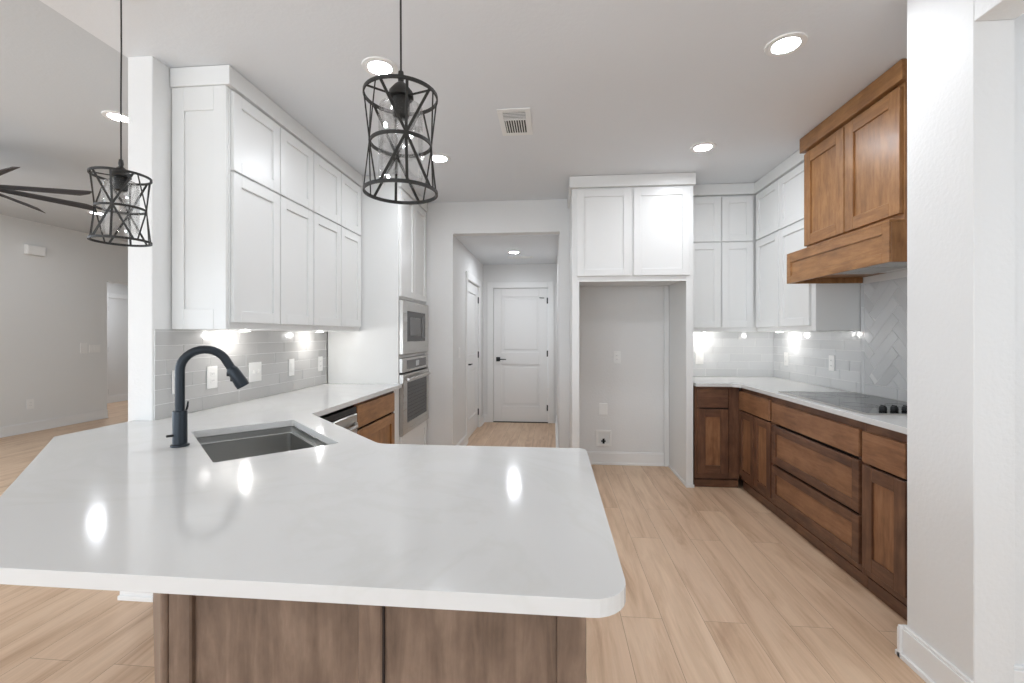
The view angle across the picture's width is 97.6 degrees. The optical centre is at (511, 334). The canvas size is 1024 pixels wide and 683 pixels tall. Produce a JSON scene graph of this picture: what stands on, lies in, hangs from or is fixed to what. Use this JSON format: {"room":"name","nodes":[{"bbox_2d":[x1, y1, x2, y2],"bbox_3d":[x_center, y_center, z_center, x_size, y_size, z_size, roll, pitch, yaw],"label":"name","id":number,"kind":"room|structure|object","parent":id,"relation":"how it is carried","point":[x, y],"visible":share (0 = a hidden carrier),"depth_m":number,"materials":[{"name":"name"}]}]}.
{"room":"kitchen","nodes":[
{"label":"kitchen","id":0,"kind":"room"},
{"bbox_2d":[0,0,127,241],"bbox_3d":[-4.431,-1.655,3.543,5.170,0.200,15.750,0,0,5],"label":"ceiling","id":1,"kind":"structure","parent":0,"point":[57,78],"depth_m":3.17,"materials":[{"name":"white paint"}]},
{"bbox_2d":[0,167,92,212],"bbox_3d":[-4.339,-1.360,3.611,1.442,0.388,1.442,0,0,5],"label":"ceiling fan","id":2,"kind":"object","parent":1,"relation":"hanging from","point":[9,189],"visible":0.94,"depth_m":3.82,"materials":[{"name":"grey"}]},
{"bbox_2d":[87,211,103,214],"bbox_3d":[-5.310,-1.551,5.728,0.184,0.008,0.184,0,0,5],"label":"recessed light","id":3,"kind":"object","parent":1,"relation":"in","point":[90,212],"visible":0.6,"depth_m":5.73,"materials":[{"name":"white ceramic"}]},
{"bbox_2d":[101,110,127,122],"bbox_3d":[-2.810,-1.551,3.199,0.184,0.008,0.184,0,0,5],"label":"recessed light","id":4,"kind":"object","parent":1,"relation":"in","point":[112,115],"visible":0.78,"depth_m":3.18,"materials":[{"name":"white plastic"}]},
{"bbox_2d":[0,214,127,426],"bbox_3d":[-6.868,-0.110,3.842,0.140,2.890,15.600,0,0,5],"label":"wall","id":5,"kind":"structure","parent":0,"point":[52,304],"depth_m":6.39,"materials":[{"name":"white paint"}]},
{"bbox_2d":[27,399,33,408],"bbox_3d":[-6.584,0.950,6.126,0.009,0.135,0.085,0,0,5],"label":"power outlet","id":6,"kind":"object","parent":5,"relation":"attached to","point":[30,402],"visible":1,"depth_m":6.12,"materials":[{"name":"white plastic"}]},
{"bbox_2d":[24,244,45,256],"bbox_3d":[-6.559,-1.155,6.163,0.053,0.130,0.230,0,0,5],"label":"door chime","id":7,"kind":"object","parent":5,"relation":"attached to","point":[28,249],"visible":1,"depth_m":6.14,"materials":[{"name":"white plastic"}]},
{"bbox_2d":[0,409,107,437],"bbox_3d":[-6.988,1.268,1.624,0.027,0.135,11.160,0,0,5],"label":"baseboard","id":8,"kind":"structure","parent":5,"relation":"attached to","point":[12,430],"depth_m":6.37,"materials":[{"name":"white"}]},
{"bbox_2d":[89,345,99,352],"bbox_3d":[-6.505,0.220,6.987,0.010,0.120,0.170,0,0,5],"label":"light switch","id":9,"kind":"object","parent":5,"relation":"attached to","point":[92,348],"visible":1,"depth_m":6.98,"materials":[{"name":"white plastic"}]},
{"bbox_2d":[107,282,127,395],"bbox_3d":[-7.965,0.085,8.260,0.130,2.500,6.000,0,0,5],"label":"wall","id":10,"kind":"structure","parent":0,"point":[117,308],"depth_m":8.90,"materials":[{"name":"white paint"}]},
{"bbox_2d":[107,293,127,401],"bbox_3d":[-7.814,0.265,9.100,0.018,2.140,0.980,0,0,5],"label":"trim","id":11,"kind":"structure","parent":10,"relation":"attached to","point":[109,295],"depth_m":8.69,"materials":[{"name":"white wood"}]},
{"bbox_2d":[107,394,127,402],"bbox_3d":[-7.887,1.268,8.253,0.027,0.135,6.000,0,0,5],"label":"baseboard","id":12,"kind":"structure","parent":10,"relation":"attached to","point":[122,397],"depth_m":8.89,"materials":[{"name":"white"}]},
{"bbox_2d":[128,56,327,420],"bbox_3d":[-1.476,-0.110,6.705,0.138,2.890,8.915,0,0,5],"label":"wall partition","id":13,"kind":"structure","parent":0,"point":[149,89],"depth_m":2.27,"materials":[{"name":"white paint"}]},
{"bbox_2d":[117,591,152,601],"bbox_3d":[-1.884,1.255,2.253,0.193,0.160,0.027,0,0,5],"label":"baseboard","id":14,"kind":"structure","parent":13,"relation":"attached to","point":[124,595],"depth_m":2.25,"materials":[{"name":"white wood"}]},
{"bbox_2d":[154,329,326,419],"bbox_3d":[-1.729,0.204,3.128,0.009,0.461,1.731,0,0,5],"label":"tile backsplash","id":15,"kind":"structure","parent":13,"relation":"attached to","point":[274,349],"depth_m":2.83,"materials":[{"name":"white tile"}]},
{"bbox_2d":[172,370,174,393],"bbox_3d":[-1.787,0.252,2.398,0.010,0.125,0.072,0,0,5],"label":"light switch","id":16,"kind":"object","parent":15,"relation":"attached to","point":[173,371],"visible":0.3,"depth_m":2.37,"materials":[{"name":"white plastic"}]},
{"bbox_2d":[207,366,216,388],"bbox_3d":[-1.766,0.252,2.640,0.009,0.130,0.080,0,0,5],"label":"power outlet","id":17,"kind":"object","parent":15,"relation":"attached to","point":[211,370],"visible":1,"depth_m":2.63,"materials":[{"name":"white plastic"}]},
{"bbox_2d":[249,362,261,381],"bbox_3d":[-1.726,0.252,3.022,0.018,0.130,0.125,0,0,5],"label":"light switch","id":18,"kind":"object","parent":15,"relation":"attached to","point":[255,368],"visible":0.95,"depth_m":3.02,"materials":[{"name":"white plastic"}]},
{"bbox_2d":[288,359,293,375],"bbox_3d":[-1.692,0.252,3.441,0.010,0.130,0.072,0,0,5],"label":"light switch","id":19,"kind":"object","parent":15,"relation":"attached to","point":[290,361],"visible":1,"depth_m":3.42,"materials":[{"name":"white plastic"}]},
{"bbox_2d":[318,356,322,370],"bbox_3d":[-1.653,0.252,3.867,0.009,0.125,0.072,0,0,5],"label":"power outlet","id":20,"kind":"object","parent":15,"relation":"attached to","point":[320,359],"visible":1,"depth_m":3.86,"materials":[{"name":"white plastic"}]},
{"bbox_2d":[172,85,312,330],"bbox_3d":[-1.599,-0.665,2.764,0.328,1.276,0.826,0,0,5],"label":"upper cabinet","id":21,"kind":"object","parent":13,"relation":"attached to","point":[270,171],"depth_m":2.40,"materials":[{"name":"white paint"}]},
{"bbox_2d":[170,65,361,186],"bbox_3d":[-1.560,-1.353,3.156,0.333,0.100,1.634,0,0,5],"label":"crown molding","id":22,"kind":"structure","parent":21,"relation":"attached to","point":[217,75],"depth_m":2.55,"materials":[{"name":"white paint"}]},
{"bbox_2d":[311,152,360,330],"bbox_3d":[-1.521,-0.665,3.573,0.320,1.276,0.795,0,0,5],"label":"upper cabinet","id":23,"kind":"object","parent":13,"relation":"attached to","point":[336,211],"visible":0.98,"depth_m":3.50,"materials":[{"name":"white paint"}]},
{"bbox_2d":[0,400,925,682],"bbox_3d":[-2.397,1.395,3.433,13.800,0.120,16.000,0,0,5],"label":"floor","id":24,"kind":"structure","parent":0,"point":[720,588],"depth_m":2.17,"materials":[{"name":"brown wood"}]},
{"bbox_2d":[153,593,159,682],"bbox_3d":[-0.970,0.901,1.767,0.682,0.868,1.795,0,0,-39],"label":"base cabinet","id":25,"kind":"object","parent":24,"relation":"on","point":[156,596],"visible":0.02,"depth_m":1.42,"materials":[{"name":"brown wood"}]},
{"bbox_2d":[0,383,625,617],"bbox_3d":[-0.781,0.451,2.365,2.243,0.031,3.077,0,0,5],"label":"countertop","id":26,"kind":"structure","parent":25,"relation":"on","point":[354,518],"depth_m":1.04,"materials":[{"name":"white stone"}]},
{"bbox_2d":[166,345,248,447],"bbox_3d":[-1.213,0.239,1.796,0.276,0.391,0.064,0,0,-31],"label":"faucet","id":27,"kind":"object","parent":26,"relation":"on","point":[179,435],"visible":1,"depth_m":1.74,"materials":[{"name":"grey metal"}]},
{"bbox_2d":[196,426,327,461],"bbox_3d":[-1.065,0.582,1.903,0.488,0.228,0.700,0,0,-41],"label":"sink","id":28,"kind":"object","parent":26,"relation":"in","point":[225,447],"visible":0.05,"depth_m":2.14,"materials":[{"name":"silver metal"}]},
{"bbox_2d":[320,406,357,433],"bbox_3d":[-1.353,0.910,2.778,0.663,0.850,0.588,0,0,5],"label":"dishwasher","id":29,"kind":"object","parent":24,"relation":"on","point":[346,417],"visible":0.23,"depth_m":2.87,"materials":[{"name":"grey metal"}]},
{"bbox_2d":[160,593,585,682],"bbox_3d":[-0.224,0.901,1.275,0.792,0.868,0.955,0,0,5],"label":"base cabinet","id":30,"kind":"object","parent":24,"relation":"on","point":[204,639],"visible":0.38,"depth_m":0.81,"materials":[{"name":"brown wood"}]},
{"bbox_2d":[351,391,394,443],"bbox_3d":[-1.347,0.901,3.458,0.650,0.868,0.752,0,0,5],"label":"base cabinet","id":31,"kind":"object","parent":24,"relation":"on","point":[375,416],"visible":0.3,"depth_m":3.44,"materials":[{"name":"brown wood"}]},
{"bbox_2d":[328,175,426,444],"bbox_3d":[-1.276,-0.033,4.318,0.665,2.736,0.958,0,0,5],"label":"tall cabinet","id":32,"kind":"object","parent":24,"relation":"on","point":[393,236],"visible":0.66,"depth_m":3.96,"materials":[{"name":"white paint"}]},
{"bbox_2d":[399,352,424,357],"bbox_3d":[-1.281,0.198,4.379,0.645,0.025,0.798,0,0,5],"label":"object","id":33,"kind":"object","parent":32,"relation":"attached to","point":[420,353],"depth_m":4.31,"materials":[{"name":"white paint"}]},
{"bbox_2d":[399,299,427,354],"bbox_3d":[-1.165,-0.065,4.368,0.488,0.496,0.802,0,0,5],"label":"microwave oven","id":34,"kind":"object","parent":32,"relation":"in","point":[413,317],"visible":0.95,"depth_m":4.21,"materials":[{"name":"silver metal"}]},
{"bbox_2d":[399,175,427,211],"bbox_3d":[-0.947,-1.353,4.348,0.024,0.100,0.833,0,0,5],"label":"crown molding","id":35,"kind":"structure","parent":32,"relation":"attached to","point":[405,187],"depth_m":4.22,"materials":[{"name":"white paint"}]},
{"bbox_2d":[399,355,430,435],"bbox_3d":[-1.188,0.555,4.370,0.642,0.683,0.802,0,0,5],"label":"wall oven","id":36,"kind":"object","parent":32,"relation":"in","point":[413,372],"visible":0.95,"depth_m":4.23,"materials":[{"name":"silver metal"}]},
{"bbox_2d":[569,185,693,487],"bbox_3d":[1.091,0.016,4.264,1.056,2.638,0.652,0,0,5],"label":"tall cabinet","id":37,"kind":"object","parent":24,"relation":"on","point":[621,236],"visible":0.98,"depth_m":3.97,"materials":[{"name":"white paint"}]},
{"bbox_2d":[567,172,695,208],"bbox_3d":[1.083,-1.353,4.258,1.084,0.100,0.667,0,0,5],"label":"crown molding","id":38,"kind":"structure","parent":37,"relation":"attached to","point":[664,179],"depth_m":3.93,"materials":[{"name":"white paint"}]},
{"bbox_2d":[693,386,738,487],"bbox_3d":[1.810,0.894,4.200,0.372,0.882,0.645,0,0,5],"label":"base cabinet","id":39,"kind":"object","parent":24,"relation":"on","point":[715,409],"visible":0.8,"depth_m":3.89,"materials":[{"name":"brown wood"}]},
{"bbox_2d":[739,388,775,514],"bbox_3d":[2.228,0.894,3.571,0.583,0.882,0.572,0,0,5],"label":"base cabinet","id":40,"kind":"object","parent":24,"relation":"on","point":[755,414],"visible":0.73,"depth_m":3.56,"materials":[{"name":"brown wood"}]},
{"bbox_2d":[771,397,868,588],"bbox_3d":[2.158,0.894,2.803,0.583,0.882,0.966,0,0,5],"label":"base cabinet","id":41,"kind":"object","parent":24,"relation":"on","point":[816,455],"visible":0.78,"depth_m":2.70,"materials":[{"name":"brown wood"}]},
{"bbox_2d":[693,376,906,433],"bbox_3d":[2.007,0.436,3.164,0.956,0.030,2.688,0,0,5],"label":"countertop","id":42,"kind":"structure","parent":41,"relation":"on","point":[771,386],"depth_m":3.40,"materials":[{"name":"white stone"}]},
{"bbox_2d":[779,391,906,414],"bbox_3d":[2.166,0.403,2.787,0.525,0.036,0.925,0,0,5],"label":"cooktop","id":43,"kind":"object","parent":42,"relation":"in","point":[862,403],"visible":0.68,"depth_m":2.77,"materials":[{"name":"black glass"}]},
{"bbox_2d":[862,423,906,620],"bbox_3d":[2.093,0.894,2.091,0.583,0.882,0.460,0,0,5],"label":"base cabinet","id":44,"kind":"object","parent":24,"relation":"on","point":[884,451],"visible":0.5,"depth_m":2.18,"materials":[{"name":"brown wood"}]},
{"bbox_2d":[455,237,482,444],"bbox_3d":[-0.588,0.135,5.868,0.120,2.400,1.960,0,0,5],"label":"wall","id":45,"kind":"structure","parent":0,"point":[465,260],"depth_m":5.27,"materials":[{"name":"white paint"}]},
{"bbox_2d":[457,435,467,445],"bbox_3d":[-0.582,1.275,5.119,0.027,0.120,0.690,0,0,5],"label":"baseboard","id":46,"kind":"structure","parent":45,"relation":"attached to","point":[463,442],"depth_m":5.25,"materials":[{"name":"white wood"}]},
{"bbox_2d":[468,281,478,437],"bbox_3d":[-0.521,0.324,6.002,0.094,2.010,0.914,0,0,5],"label":"door","id":47,"kind":"structure","parent":45,"relation":"in","point":[473,299],"depth_m":6.04,"materials":[{"name":"white wood"}]},
{"bbox_2d":[466,271,480,441],"bbox_3d":[-0.507,0.280,5.991,0.018,2.110,1.080,0,0,5],"label":"trim","id":48,"kind":"structure","parent":45,"relation":"attached to","point":[470,277],"depth_m":5.68,"materials":[{"name":"white wood"}]},
{"bbox_2d":[481,414,484,425],"bbox_3d":[-0.440,1.275,6.678,0.027,0.120,0.320,0,0,5],"label":"baseboard","id":49,"kind":"structure","parent":45,"relation":"attached to","point":[482,416],"depth_m":6.66,"materials":[{"name":"white"}]},
{"bbox_2d":[40,0,906,202],"bbox_3d":[0.975,-1.580,-0.049,6.250,0.350,9.580,0,0,5],"label":"ceiling","id":50,"kind":"structure","parent":0,"point":[608,87],"depth_m":2.35,"materials":[{"name":"white paint"}]},
{"bbox_2d":[87,0,152,246],"bbox_3d":[-1.589,-0.889,1.820,0.200,1.030,0.200,0,0,5],"label":"pendant light","id":51,"kind":"object","parent":50,"relation":"hanging from","point":[122,177],"visible":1,"depth_m":1.81,"materials":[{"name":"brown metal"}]},
{"bbox_2d":[113,176,128,191],"bbox_3d":[-1.589,-0.610,1.820,0.048,0.056,0.048,0,0,5],"label":"socket","id":52,"kind":"object","parent":51,"relation":"attached to","point":[118,181],"depth_m":1.80,"materials":[{"name":"brown metal"}]},
{"bbox_2d":[362,56,397,75],"bbox_3d":[-0.693,-1.401,2.353,0.184,0.008,0.184,0,0,5],"label":"recessed light","id":53,"kind":"object","parent":50,"relation":"in","point":[373,65],"visible":0.96,"depth_m":2.34,"materials":[{"name":"white plastic"}]},
{"bbox_2d":[363,0,437,204],"bbox_3d":[-0.305,-0.895,1.230,0.200,1.018,0.200,0,0,5],"label":"pendant light","id":54,"kind":"object","parent":50,"relation":"hanging from","point":[400,96],"visible":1,"depth_m":1.20,"materials":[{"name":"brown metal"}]},
{"bbox_2d":[392,94,409,120],"bbox_3d":[-0.305,-0.621,1.230,0.048,0.056,0.048,0,0,5],"label":"socket","id":55,"kind":"object","parent":54,"relation":"attached to","point":[398,99],"depth_m":1.21,"materials":[{"name":"brown metal"}]},
{"bbox_2d":[427,153,450,162],"bbox_3d":[-0.581,-1.401,3.568,0.184,0.008,0.184,0,0,5],"label":"recessed light","id":56,"kind":"object","parent":50,"relation":"in","point":[437,158],"visible":0.84,"depth_m":3.56,"materials":[{"name":"white plastic"}]},
{"bbox_2d":[496,108,532,135],"bbox_3d":[0.024,-1.402,2.965,0.210,0.006,0.370,0,0,5],"label":"ceiling vent","id":57,"kind":"object","parent":50,"relation":"in","point":[513,121],"visible":1,"depth_m":2.94,"materials":[{"name":"white metal"}]},
{"bbox_2d":[690,142,715,152],"bbox_3d":[1.432,-1.401,3.358,0.184,0.008,0.184,0,0,5],"label":"recessed light","id":58,"kind":"object","parent":50,"relation":"in","point":[704,146],"visible":1,"depth_m":3.35,"materials":[{"name":"white plastic"}]},
{"bbox_2d":[764,31,808,56],"bbox_3d":[1.325,-1.401,2.168,0.184,0.008,0.184,0,0,5],"label":"recessed light","id":59,"kind":"object","parent":50,"relation":"in","point":[787,43],"visible":1,"depth_m":2.16,"materials":[{"name":"white plastic"}]},
{"bbox_2d":[455,234,559,264],"bbox_3d":[0.138,-1.140,5.892,3.200,0.150,2.140,0,0,5],"label":"ceiling","id":60,"kind":"structure","parent":0,"point":[489,250],"depth_m":5.55,"materials":[{"name":"white paint"}]},
{"bbox_2d":[507,251,520,253],"bbox_3d":[0.027,-1.061,5.782,0.184,0.008,0.184,0,0,5],"label":"recessed light","id":61,"kind":"object","parent":60,"relation":"in","point":[510,252],"visible":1,"depth_m":5.79,"materials":[{"name":"white plastic"}]},
{"bbox_2d":[507,256,532,258],"bbox_3d":[0.112,-1.062,6.165,0.340,0.006,0.140,0,0,5],"label":"ceiling vent","id":62,"kind":"object","parent":60,"relation":"in","point":[509,257],"visible":1,"depth_m":6.17,"materials":[{"name":"white metal"}]},
{"bbox_2d":[483,264,556,422],"bbox_3d":[0.115,0.135,6.848,1.340,2.400,0.120,0,0,5],"label":"wall","id":63,"kind":"structure","parent":0,"point":[501,272],"depth_m":6.80,"materials":[{"name":"white paint"}]},
{"bbox_2d":[487,282,553,422],"bbox_3d":[0.128,0.270,6.777,1.010,2.130,0.018,0,0,5],"label":"trim","id":64,"kind":"structure","parent":63,"relation":"attached to","point":[490,285],"depth_m":6.77,"materials":[{"name":"white wood"}]},
{"bbox_2d":[493,421,547,422],"bbox_3d":[0.133,1.329,6.825,0.830,0.012,0.082,0,0,5],"label":"threshold","id":65,"kind":"object","parent":63,"relation":"attached to","point":[493,421],"depth_m":6.79,"materials":[{"name":"brown metal"}]},
{"bbox_2d":[494,288,547,421],"bbox_3d":[0.139,0.314,6.797,0.844,2.030,0.094,0,0,5],"label":"door","id":66,"kind":"structure","parent":63,"relation":"in","point":[520,314],"depth_m":6.81,"materials":[{"name":"white wood"}]},
{"bbox_2d":[557,235,559,447],"bbox_3d":[0.637,0.135,5.756,0.100,2.400,1.960,0,0,5],"label":"wall","id":67,"kind":"structure","parent":0,"point":[558,255],"depth_m":4.91,"materials":[{"name":"white paint"}]},
{"bbox_2d":[555,415,558,447],"bbox_3d":[0.574,1.275,5.762,0.027,0.120,1.960,0,0,5],"label":"baseboard","id":68,"kind":"structure","parent":67,"relation":"attached to","point":[556,425],"depth_m":5.67,"materials":[{"name":"white"}]},
{"bbox_2d":[425,199,756,452],"bbox_3d":[0.586,-0.035,4.711,4.332,2.740,0.130,0,0,5],"label":"wall","id":69,"kind":"structure","parent":0,"point":[629,320],"depth_m":4.63,"materials":[{"name":"white paint"}]},
{"bbox_2d":[599,403,606,414],"bbox_3d":[0.937,0.767,4.610,0.085,0.120,0.006,0,0,5],"label":"blank plate","id":70,"kind":"object","parent":69,"relation":"attached to","point":[602,406],"visible":1,"depth_m":4.61,"materials":[{"name":"white plastic"}]},
{"bbox_2d":[596,430,610,445],"bbox_3d":[0.942,1.065,4.607,0.156,0.164,0.022,0,0,5],"label":"outlet box","id":71,"kind":"object","parent":69,"relation":"attached to","point":[603,437],"visible":1,"depth_m":4.61,"materials":[{"name":"white plastic"}]},
{"bbox_2d":[614,351,620,363],"bbox_3d":[1.078,0.235,4.596,0.072,0.125,0.009,0,0,5],"label":"power outlet","id":72,"kind":"object","parent":69,"relation":"attached to","point":[617,354],"visible":1,"depth_m":4.59,"materials":[{"name":"white plastic"}]},
{"bbox_2d":[587,451,663,465],"bbox_3d":[1.078,1.270,4.587,0.930,0.130,0.027,0,0,5],"label":"baseboard","id":73,"kind":"structure","parent":69,"relation":"attached to","point":[595,457],"depth_m":4.58,"materials":[{"name":"white wood"}]},
{"bbox_2d":[693,195,754,331],"bbox_3d":[1.962,-0.665,4.349,0.650,1.276,0.320,0,0,5],"label":"upper cabinet","id":74,"kind":"object","parent":69,"relation":"attached to","point":[723,226],"visible":0.89,"depth_m":4.19,"materials":[{"name":"white paint"}]},
{"bbox_2d":[693,332,773,376],"bbox_3d":[2.127,0.197,4.500,0.965,0.446,0.009,0,0,5],"label":"tile backsplash","id":75,"kind":"structure","parent":69,"relation":"attached to","point":[741,354],"depth_m":4.49,"materials":[{"name":"white tile"}]},
{"bbox_2d":[695,352,702,363],"bbox_3d":[1.889,0.238,4.513,0.078,0.120,0.010,0,0,5],"label":"light switch","id":76,"kind":"object","parent":75,"relation":"attached to","point":[698,355],"visible":1,"depth_m":4.51,"materials":[{"name":"white plastic"}]},
{"bbox_2d":[782,269,906,389],"bbox_3d":[2.546,-0.035,3.081,0.130,2.740,2.760,0,0,5],"label":"wall","id":77,"kind":"structure","parent":0,"point":[902,273],"depth_m":3.00,"materials":[{"name":"white paint"}]},
{"bbox_2d":[756,162,859,331],"bbox_3d":[2.370,-0.665,3.678,0.320,1.276,0.932,0,0,5],"label":"upper cabinet","id":78,"kind":"object","parent":77,"relation":"attached to","point":[781,306],"visible":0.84,"depth_m":3.58,"materials":[{"name":"white paint"}]},
{"bbox_2d":[693,149,803,203],"bbox_3d":[2.072,-1.353,3.869,0.949,0.100,1.260,0,0,5],"label":"crown molding","id":79,"kind":"structure","parent":78,"relation":"attached to","point":[795,159],"depth_m":4.15,"materials":[{"name":"white paint"}]},
{"bbox_2d":[773,277,906,401],"bbox_3d":[2.496,0.032,3.305,0.009,0.778,2.307,0,0,5],"label":"tile backsplash","id":80,"kind":"structure","parent":77,"relation":"attached to","point":[876,354],"depth_m":3.16,"materials":[{"name":"white tile"}]},
{"bbox_2d":[784,352,787,365],"bbox_3d":[2.571,0.230,4.203,0.009,0.122,0.072,0,0,5],"label":"power outlet","id":81,"kind":"object","parent":80,"relation":"attached to","point":[785,353],"visible":1,"depth_m":4.20,"materials":[{"name":"white plastic"}]},
{"bbox_2d":[829,355,834,370],"bbox_3d":[2.508,0.225,3.516,0.009,0.120,0.072,0,0,5],"label":"power outlet","id":82,"kind":"object","parent":80,"relation":"attached to","point":[831,358],"visible":1,"depth_m":3.51,"materials":[{"name":"white plastic"}]},
{"bbox_2d":[787,59,906,283],"bbox_3d":[2.189,-0.883,2.719,0.505,1.037,0.990,0,0,5],"label":"upper cabinet","id":83,"kind":"object","parent":77,"relation":"attached to","point":[855,159],"visible":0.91,"depth_m":2.63,"materials":[{"name":"brown wood"}]},
{"bbox_2d":[907,0,1023,682],"bbox_3d":[1.389,-0.035,-1.440,0.130,2.740,6.585,0,0,5],"label":"wall","id":84,"kind":"structure","parent":0,"point":[960,53],"depth_m":1.59,"materials":[{"name":"white paint"}]},
{"bbox_2d":[895,624,906,657],"bbox_3d":[1.665,1.268,1.855,0.132,0.135,0.027,0,0,5],"label":"baseboard","id":85,"kind":"structure","parent":84,"relation":"attached to","point":[900,627],"depth_m":1.85,"materials":[{"name":"white wood"}]},
{"bbox_2d":[900,626,972,682],"bbox_3d":[1.598,1.268,1.698,0.027,0.135,0.296,0,0,5],"label":"baseboard","id":86,"kind":"structure","parent":84,"relation":"attached to","point":[925,661],"depth_m":1.72,"materials":[{"name":"white wood"}]},
{"bbox_2d":[1014,13,1023,664],"bbox_3d":[2.997,-0.035,1.589,2.520,2.740,0.130,0,0,5],"label":"wall","id":87,"kind":"structure","parent":0,"point":[1019,21],"depth_m":1.63,"materials":[{"name":"white paint"}]},
{"bbox_2d":[1014,665,1023,682],"bbox_3d":[2.940,1.268,1.515,2.420,0.135,0.027,0,0,5],"label":"baseboard","id":88,"kind":"structure","parent":87,"relation":"attached to","point":[1018,669],"depth_m":1.61,"materials":[{"name":"white wood"}]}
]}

